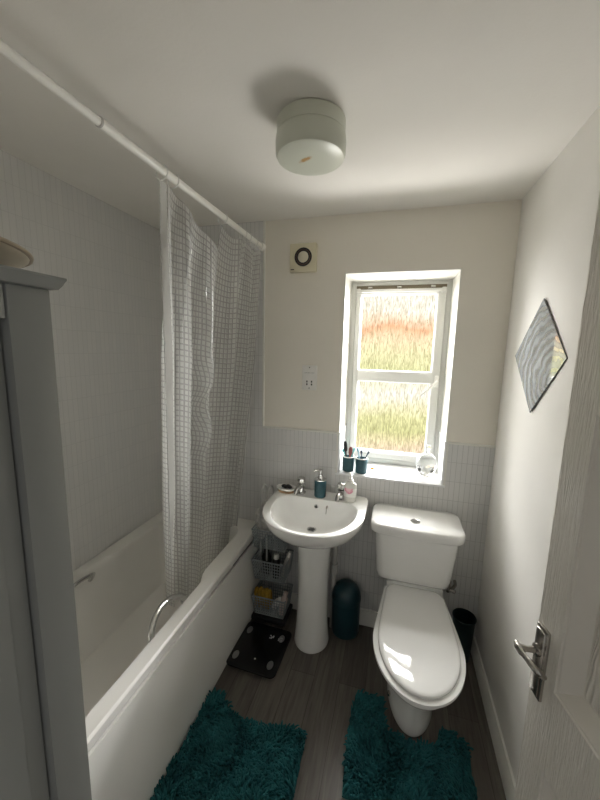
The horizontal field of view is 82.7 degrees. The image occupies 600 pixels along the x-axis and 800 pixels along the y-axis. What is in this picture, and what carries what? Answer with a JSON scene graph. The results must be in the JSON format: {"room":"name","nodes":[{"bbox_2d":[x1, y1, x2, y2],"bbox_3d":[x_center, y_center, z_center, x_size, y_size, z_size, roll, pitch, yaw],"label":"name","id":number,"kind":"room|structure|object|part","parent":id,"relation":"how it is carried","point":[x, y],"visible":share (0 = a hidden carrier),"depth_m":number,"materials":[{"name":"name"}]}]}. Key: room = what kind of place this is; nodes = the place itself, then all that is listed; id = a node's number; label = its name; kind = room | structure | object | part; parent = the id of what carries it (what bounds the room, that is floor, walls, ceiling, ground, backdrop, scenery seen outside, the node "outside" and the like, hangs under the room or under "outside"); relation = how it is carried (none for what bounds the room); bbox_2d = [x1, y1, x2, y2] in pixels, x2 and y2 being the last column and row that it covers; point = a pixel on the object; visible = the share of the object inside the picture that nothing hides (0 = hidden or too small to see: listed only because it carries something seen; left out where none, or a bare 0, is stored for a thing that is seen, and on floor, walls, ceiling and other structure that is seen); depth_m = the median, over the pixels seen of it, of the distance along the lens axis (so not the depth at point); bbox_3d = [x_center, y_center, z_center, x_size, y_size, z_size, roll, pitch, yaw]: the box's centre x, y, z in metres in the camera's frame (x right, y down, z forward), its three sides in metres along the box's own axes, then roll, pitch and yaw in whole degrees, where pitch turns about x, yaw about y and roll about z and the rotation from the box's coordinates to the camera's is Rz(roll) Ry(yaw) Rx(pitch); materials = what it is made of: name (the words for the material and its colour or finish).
{"room":"bathroom","nodes":[
{"label":"bathroom","id":0,"kind":"room"},
{"bbox_2d":[0,149,168,570],"bbox_3d":[-1.206,0.241,1.421,0.100,2.378,1.880,4,9,16],"label":"wall","id":1,"kind":"structure","parent":0,"point":[106,317],"depth_m":1.76,"materials":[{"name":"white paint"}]},
{"bbox_2d":[0,0,599,229],"bbox_3d":[-0.304,-0.835,0.509,2.190,0.060,3.430,4,9,16],"label":"ceiling","id":2,"kind":"structure","parent":0,"point":[442,102],"depth_m":0.96,"materials":[{"name":"paint"}]},
{"bbox_2d":[276,98,345,175],"bbox_3d":[0.035,-0.826,1.090,0.226,0.114,0.226,4,9,16],"label":"ceiling light","id":3,"kind":"object","parent":2,"relation":"attached to","point":[311,132],"visible":1,"depth_m":1.01,"materials":[{"name":"plastic"}]},
{"bbox_2d":[159,200,521,637],"bbox_3d":[0.102,0.155,2.193,2.190,2.378,0.351,4,9,16],"label":"wall","id":4,"kind":"structure","parent":0,"point":[292,432],"depth_m":1.90,"materials":[{"name":"beige paint"}]},
{"bbox_2d":[0,39,265,250],"bbox_3d":[-0.470,-0.748,1.064,0.042,0.042,1.872,4,9,16],"label":"rail","id":5,"kind":"object","parent":4,"relation":"attached to","point":[6,50],"visible":0.92,"depth_m":0.91,"materials":[{"name":"white metal"}]},
{"bbox_2d":[155,165,262,606],"bbox_3d":[-0.462,0.142,1.687,0.258,1.979,0.850,4,9,16],"label":"shower curtain","id":6,"kind":"object","parent":5,"relation":"hanging from","point":[229,437],"visible":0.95,"depth_m":1.60,"materials":[{"name":"white plastic"}]},
{"bbox_2d":[290,242,317,272],"bbox_3d":[0.018,-0.786,1.888,0.152,0.152,0.041,4,9,16],"label":"fan","id":7,"kind":"object","parent":4,"relation":"attached to","point":[303,256],"visible":1,"depth_m":1.87,"materials":[{"name":"white plastic"}]},
{"bbox_2d":[296,249,310,264],"bbox_3d":[0.018,-0.786,1.874,0.086,0.086,0.004,4,9,16],"label":"grille","id":8,"kind":"object","parent":7,"relation":"attached to","point":[303,256],"depth_m":1.87,"materials":[{"name":"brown plastic"}]},
{"bbox_2d":[302,365,316,389],"bbox_3d":[0.056,-0.130,1.986,0.088,0.144,0.013,4,9,16],"label":"socket","id":9,"kind":"object","parent":4,"relation":"attached to","point":[309,372],"visible":1,"depth_m":1.98,"materials":[{"name":"white plastic"}]},
{"bbox_2d":[263,586,377,627],"bbox_3d":[0.354,1.328,2.098,1.270,0.098,0.018,4,9,16],"label":"baseboard","id":10,"kind":"structure","parent":4,"relation":"attached to","point":[367,617],"depth_m":2.08,"materials":[{"name":"white paint"}]},
{"bbox_3d":[0.400,-0.268,1.868,1.295,1.433,0.011,4,9,16],"label":"trim","id":11,"kind":"part","parent":4,"relation":"part of","materials":[{"name":"white paint"}]},
{"bbox_2d":[335,268,461,487],"bbox_3d":[0.559,-0.130,2.020,0.604,1.147,0.352,4,9,16],"label":"window","id":12,"kind":"structure","parent":4,"relation":"in","point":[400,327],"depth_m":2.09,"materials":[{"name":"white paint"}]},
{"bbox_2d":[342,454,354,471],"bbox_3d":[0.291,0.380,2.056,0.071,0.092,0.071,4,9,16],"label":"tumbler","id":13,"kind":"object","parent":12,"relation":"on","point":[348,462],"visible":0.84,"depth_m":2.03,"materials":[{"name":"teal ceramic"}]},
{"bbox_2d":[343,441,347,456],"bbox_3d":[0.272,0.327,2.042,0.030,0.167,0.020,4,9,16],"label":"hairbrush","id":14,"kind":"object","parent":13,"relation":"in","point":[345,442],"visible":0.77,"depth_m":2.03,"materials":[{"name":"black plastic"}]},
{"bbox_2d":[355,456,367,473],"bbox_3d":[0.365,0.386,2.026,0.071,0.092,0.071,4,9,16],"label":"tumbler","id":15,"kind":"object","parent":12,"relation":"on","point":[361,464],"visible":0.94,"depth_m":2.00,"materials":[{"name":"teal ceramic"}]},
{"bbox_3d":[0.537,0.436,2.071,0.604,0.012,0.282,4,9,16],"label":"sill","id":16,"kind":"part","parent":12,"relation":"part of","materials":[{"name":"white tile"}]},
{"bbox_3d":[0.580,0.113,2.175,0.445,0.468,0.004,4,9,16],"label":"pane","id":17,"kind":"part","parent":12,"relation":"part of","materials":[{"name":"clear glass"}]},
{"bbox_3d":[0.592,-0.410,2.096,0.445,0.474,0.004,4,9,16],"label":"pane","id":18,"kind":"part","parent":12,"relation":"part of","materials":[{"name":"clear glass"}]},
{"bbox_3d":[0.594,-0.143,2.135,0.517,1.053,0.070,4,9,16],"label":"sash","id":19,"kind":"part","parent":12,"relation":"part of","materials":[{"name":"white plastic"}]},
{"bbox_2d":[356,287,446,293],"bbox_3d":[0.593,-0.647,2.017,0.513,0.030,0.026,4,9,16],"label":"vent","id":20,"kind":"object","parent":12,"relation":"attached to","point":[359,290],"depth_m":2.02,"materials":[{"name":"white plastic"}]},
{"bbox_2d":[415,444,436,477],"bbox_3d":[0.723,0.348,1.949,0.119,0.188,0.129,5,9,24],"label":"glass bottle","id":21,"kind":"object","parent":12,"relation":"on","point":[426,462],"visible":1,"depth_m":1.91,"materials":[{"name":"white"}]},
{"bbox_3d":[0.774,-0.081,2.019,0.110,0.125,0.044,0,9,-9],"label":"handle","id":22,"kind":"part","parent":12,"relation":"part of","materials":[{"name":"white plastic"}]},
{"bbox_2d":[179,609,505,799],"bbox_3d":[-0.392,1.593,0.751,2.190,0.060,3.180,4,9,16],"label":"floor","id":23,"kind":"structure","parent":0,"point":[316,692],"depth_m":1.61,"materials":[{"name":"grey wood"}]},
{"bbox_2d":[0,264,91,799],"bbox_3d":[-0.515,0.723,0.458,0.372,1.742,0.272,4,9,16],"label":"tall cabinet","id":24,"kind":"object","parent":23,"relation":"on","point":[44,750],"visible":1,"depth_m":0.41,"materials":[{"name":"grey paint"}]},
{"bbox_3d":[-0.343,-0.093,0.281,0.019,0.036,0.168,4,9,16],"label":"rail","id":25,"kind":"part","parent":24,"relation":"part of","materials":[{"name":"white paint"}]},
{"bbox_2d":[0,236,33,267],"bbox_3d":[-0.477,-0.156,0.341,0.337,0.033,0.337,4,9,16],"label":"shallow bowl","id":26,"kind":"object","parent":24,"relation":"on","point":[12,254],"visible":0.85,"depth_m":0.40,"materials":[{"name":"beige ceramic"}]},
{"bbox_3d":[-0.366,0.712,0.402,0.012,1.587,0.167,4,9,16],"label":"door","id":27,"kind":"part","parent":24,"relation":"part of","materials":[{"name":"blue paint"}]},
{"bbox_3d":[-0.496,-0.131,0.330,0.372,0.015,0.272,4,9,16],"label":"cornice","id":28,"kind":"part","parent":24,"relation":"part of","materials":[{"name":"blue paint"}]},
{"bbox_2d":[73,507,261,799],"bbox_3d":[-0.820,1.143,1.512,0.701,0.586,1.718,4,9,16],"label":"bathtub","id":29,"kind":"object","parent":23,"relation":"on","point":[149,665],"visible":0.66,"depth_m":1.58,"materials":[{"name":"white plastic"}]},
{"bbox_3d":[-1.049,0.874,1.579,0.064,0.086,0.250,4,9,16],"label":"grab handle","id":30,"kind":"part","parent":29,"relation":"part of","materials":[{"name":"silver metal"}]},
{"bbox_3d":[-0.564,0.905,1.444,0.064,0.086,0.250,4,9,16],"label":"grab handle","id":31,"kind":"part","parent":29,"relation":"part of","materials":[{"name":"silver metal"}]},
{"bbox_2d":[149,686,307,799],"bbox_3d":[-0.254,1.455,1.359,0.554,0.038,0.509,4,9,16],"label":"bath mat","id":32,"kind":"object","parent":23,"relation":"on","point":[222,756],"visible":1,"depth_m":1.37,"materials":[{"name":"teal fabric"}]},
{"bbox_2d":[226,621,291,678],"bbox_3d":[-0.220,1.382,1.896,0.280,0.026,0.304,4,9,17],"label":"bathroom scale","id":33,"kind":"object","parent":23,"relation":"on","point":[260,649],"visible":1,"depth_m":1.87,"materials":[{"name":"black glass"}]},
{"bbox_2d":[251,483,293,626],"bbox_3d":[-0.164,0.927,2.089,0.218,0.870,0.173,4,9,16],"label":"stand","id":34,"kind":"object","parent":23,"relation":"on","point":[270,542],"visible":0.72,"depth_m":2.06,"materials":[{"name":"grey metal"}]},
{"bbox_2d":[255,499,269,538],"bbox_3d":[-0.213,0.722,2.057,0.108,0.241,0.108,4,9,16],"label":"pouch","id":35,"kind":"object","parent":34,"relation":"in","point":[257,513],"visible":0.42,"depth_m":2.01,"materials":[{"name":"grey plastic"}]},
{"bbox_2d":[254,586,272,608],"bbox_3d":[-0.224,1.220,2.104,0.109,0.141,0.060,4,9,16],"label":"cleaning cloth","id":36,"kind":"object","parent":34,"relation":"in","point":[260,591],"visible":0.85,"depth_m":2.08,"materials":[{"name":"yellow fabric"}]},
{"bbox_2d":[262,549,270,574],"bbox_3d":[-0.206,0.988,2.102,0.056,0.165,0.056,4,9,16],"label":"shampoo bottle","id":37,"kind":"object","parent":34,"relation":"in","point":[264,553],"visible":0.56,"depth_m":2.08,"materials":[{"name":"black plastic"}]},
{"bbox_3d":[-0.202,0.898,2.078,0.050,0.810,0.118,4,9,16],"label":"wire frame","id":38,"kind":"part","parent":34,"relation":"part of","materials":[{"name":"silver metal"}]},
{"bbox_2d":[251,524,288,551],"bbox_3d":[-0.162,0.815,2.072,0.218,0.122,0.173,4,9,16],"label":"basket","id":39,"kind":"object","parent":34,"relation":"on","point":[270,542],"depth_m":2.02,"materials":[{"name":"grey plastic"}]},
{"bbox_2d":[251,580,292,618],"bbox_3d":[-0.171,1.246,2.137,0.218,0.128,0.173,4,9,16],"label":"basket","id":40,"kind":"object","parent":34,"relation":"on","point":[260,612],"depth_m":2.09,"materials":[{"name":"grey plastic"}]},
{"bbox_2d":[251,548,293,583],"bbox_3d":[-0.166,1.013,2.102,0.218,0.132,0.173,4,9,16],"label":"basket","id":41,"kind":"object","parent":34,"relation":"on","point":[258,574],"depth_m":2.05,"materials":[{"name":"grey plastic"}]},
{"bbox_2d":[272,553,279,578],"bbox_3d":[-0.144,1.002,2.066,0.048,0.150,0.048,4,9,16],"label":"toiletry bottle","id":42,"kind":"object","parent":34,"relation":"in","point":[276,560],"visible":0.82,"depth_m":2.05,"materials":[{"name":"black plastic"}]},
{"bbox_2d":[272,597,280,609],"bbox_3d":[-0.143,1.233,2.073,0.036,0.119,0.088,-4,10,-34],"label":"squeeze bottle","id":43,"kind":"object","parent":34,"relation":"in","point":[278,598],"visible":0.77,"depth_m":2.05,"materials":[{"name":"white plastic"}]},
{"bbox_2d":[278,591,287,615],"bbox_3d":[-0.103,1.226,2.063,0.069,0.167,0.040,8,11,40],"label":"lotion bottle","id":44,"kind":"object","parent":34,"relation":"in","point":[284,597],"visible":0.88,"depth_m":2.04,"materials":[{"name":"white plastic"}]},
{"bbox_2d":[281,551,290,576],"bbox_3d":[-0.084,0.994,2.068,0.064,0.166,0.034,4,9,16],"label":"toiletry tube","id":45,"kind":"object","parent":34,"relation":"in","point":[289,552],"visible":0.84,"depth_m":2.05,"materials":[{"name":"white plastic"}]},
{"bbox_2d":[262,476,367,653],"bbox_3d":[0.060,0.942,1.865,0.544,0.917,0.516,4,9,16],"label":"basin","id":46,"kind":"object","parent":23,"relation":"on","point":[314,525],"visible":0.98,"depth_m":1.88,"materials":[{"name":"white ceramic"}]},
{"bbox_2d":[277,484,296,493],"bbox_3d":[-0.079,0.532,2.042,0.126,0.028,0.090,4,9,16],"label":"soap dish","id":47,"kind":"object","parent":46,"relation":"on","point":[281,489],"visible":0.76,"depth_m":2.02,"materials":[{"name":"white ceramic"}]},
{"bbox_2d":[281,484,291,488],"bbox_3d":[-0.079,0.517,2.041,0.068,0.024,0.040,4,9,16],"label":"soap bar","id":48,"kind":"object","parent":47,"relation":"in","point":[289,486],"visible":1,"depth_m":2.03,"materials":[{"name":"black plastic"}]},
{"bbox_2d":[293,476,305,495],"bbox_3d":[-0.002,0.506,1.997,0.059,0.097,0.120,4,9,16],"label":"tap","id":49,"kind":"object","parent":46,"relation":"on","point":[299,490],"depth_m":2.00,"materials":[{"name":"silver metal"}]},
{"bbox_3d":[0.067,0.666,1.823,0.544,0.165,0.516,4,9,16],"label":"bowl","id":50,"kind":"part","parent":46,"relation":"part of","materials":[{"name":"white ceramic"}]},
{"bbox_2d":[314,469,326,497],"bbox_3d":[0.118,0.479,1.973,0.069,0.164,0.069,-6,11,-39],"label":"soap dispenser","id":51,"kind":"object","parent":46,"relation":"on","point":[320,481],"visible":1,"depth_m":1.95,"materials":[{"name":"teal plastic"}]},
{"bbox_2d":[314,481,325,497],"bbox_3d":[0.117,0.509,1.977,0.069,0.103,0.069,4,9,16],"label":"bottle","id":52,"kind":"object","parent":51,"relation":"attached to","point":[319,486],"depth_m":1.95,"materials":[{"name":"teal plastic"}]},
{"bbox_2d":[335,482,344,501],"bbox_3d":[0.229,0.522,1.922,0.059,0.097,0.120,4,9,16],"label":"tap","id":53,"kind":"object","parent":46,"relation":"on","point":[339,497],"depth_m":1.93,"materials":[{"name":"silver metal"}]},
{"bbox_2d":[344,472,356,501],"bbox_3d":[0.282,0.488,1.917,0.060,0.169,0.064,-6,11,-41],"label":"hand soap bottle","id":54,"kind":"object","parent":46,"relation":"on","point":[350,487],"visible":1,"depth_m":1.90,"materials":[{"name":"white plastic"}]},
{"bbox_2d":[331,578,360,639],"bbox_3d":[0.273,1.227,2.028,0.173,0.314,0.173,4,9,16],"label":"waste bin","id":55,"kind":"object","parent":23,"relation":"on","point":[346,594],"visible":1,"depth_m":1.97,"materials":[{"name":"teal metal"}]},
{"bbox_3d":[0.275,1.122,2.013,0.173,0.102,0.173,4,9,16],"label":"dome lid","id":56,"kind":"part","parent":55,"relation":"part of","materials":[{"name":"teal metal"}]},
{"bbox_2d":[342,689,477,799],"bbox_3d":[0.445,1.466,1.395,0.526,0.037,0.462,4,9,16],"label":"bath mat","id":57,"kind":"object","parent":23,"relation":"on","point":[379,763],"visible":1,"depth_m":1.37,"materials":[{"name":"teal fabric"}]},
{"bbox_2d":[371,503,465,736],"bbox_3d":[0.540,1.049,1.597,0.475,0.806,0.791,4,9,16],"label":"toilet","id":58,"kind":"object","parent":23,"relation":"on","point":[419,653],"visible":1,"depth_m":1.60,"materials":[{"name":"white ceramic"}]},
{"bbox_3d":[0.608,0.645,1.790,0.452,0.051,0.274,4,9,16],"label":"cistern lid","id":59,"kind":"part","parent":58,"relation":"part of","materials":[{"name":"white ceramic"}]},
{"bbox_3d":[0.516,1.054,1.507,0.374,0.018,0.605,4,9,16],"label":"seat","id":60,"kind":"part","parent":58,"relation":"part of","materials":[{"name":"white plastic"}]},
{"bbox_3d":[0.520,1.032,1.515,0.332,0.020,0.593,4,9,16],"label":"lid","id":61,"kind":"part","parent":58,"relation":"part of","materials":[{"name":"white plastic"}]},
{"bbox_2d":[452,608,476,662],"bbox_3d":[0.889,1.296,1.868,0.120,0.252,0.120,4,9,16],"label":"waste bin","id":62,"kind":"object","parent":23,"relation":"on","point":[464,621],"visible":0.8,"depth_m":1.83,"materials":[{"name":"black plastic"}]},
{"bbox_2d":[474,106,599,782],"bbox_3d":[0.790,0.377,0.814,0.100,2.378,1.980,4,9,16],"label":"wall","id":63,"kind":"structure","parent":0,"point":[558,216],"depth_m":1.30,"materials":[{"name":"paint"}]},
{"bbox_2d":[471,637,515,799],"bbox_3d":[0.727,1.491,1.066,0.018,0.098,1.780,4,9,16],"label":"baseboard","id":64,"kind":"structure","parent":63,"relation":"attached to","point":[509,785],"depth_m":1.48,"materials":[{"name":"white paint"}]},
{"bbox_2d":[515,298,567,412],"bbox_3d":[0.901,-0.164,1.296,0.012,0.432,0.470,4,9,16],"label":"mirror","id":65,"kind":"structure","parent":63,"relation":"attached to","point":[541,354],"depth_m":1.27,"materials":[{"name":"mirror glass"},{"name":"silver backing"}]},
{"bbox_2d":[514,193,599,799],"bbox_3d":[0.490,0.626,0.409,0.100,1.977,0.715,2,9,4],"label":"door","id":66,"kind":"structure","parent":63,"relation":"in","point":[559,759],"depth_m":0.66,"materials":[{"name":"white wood"}]},
{"bbox_3d":[0.485,0.542,0.716,0.050,0.029,0.079,4,9,16],"label":"lever","id":67,"kind":"part","parent":66,"relation":"part of","materials":[{"name":"metal"}]},
{"bbox_3d":[0.517,0.566,0.739,0.012,0.165,0.038,2,9,4],"label":"handle","id":68,"kind":"part","parent":66,"relation":"part of","materials":[{"name":"metal"}]},
{"bbox_3d":[0.513,1.095,0.650,0.030,0.594,0.235,2,9,4],"label":"panel moulding","id":69,"kind":"part","parent":66,"relation":"part of","materials":[{"name":"white wood"}]},
{"bbox_3d":[0.530,0.329,0.535,0.030,0.576,0.235,2,9,4],"label":"panel moulding","id":70,"kind":"part","parent":66,"relation":"part of","materials":[{"name":"white wood"}]},
{"bbox_3d":[0.544,0.330,0.534,0.003,0.505,0.164,2,9,4],"label":"panel","id":71,"kind":"part","parent":66,"relation":"part of","materials":[{"name":"white wood"}]}
]}

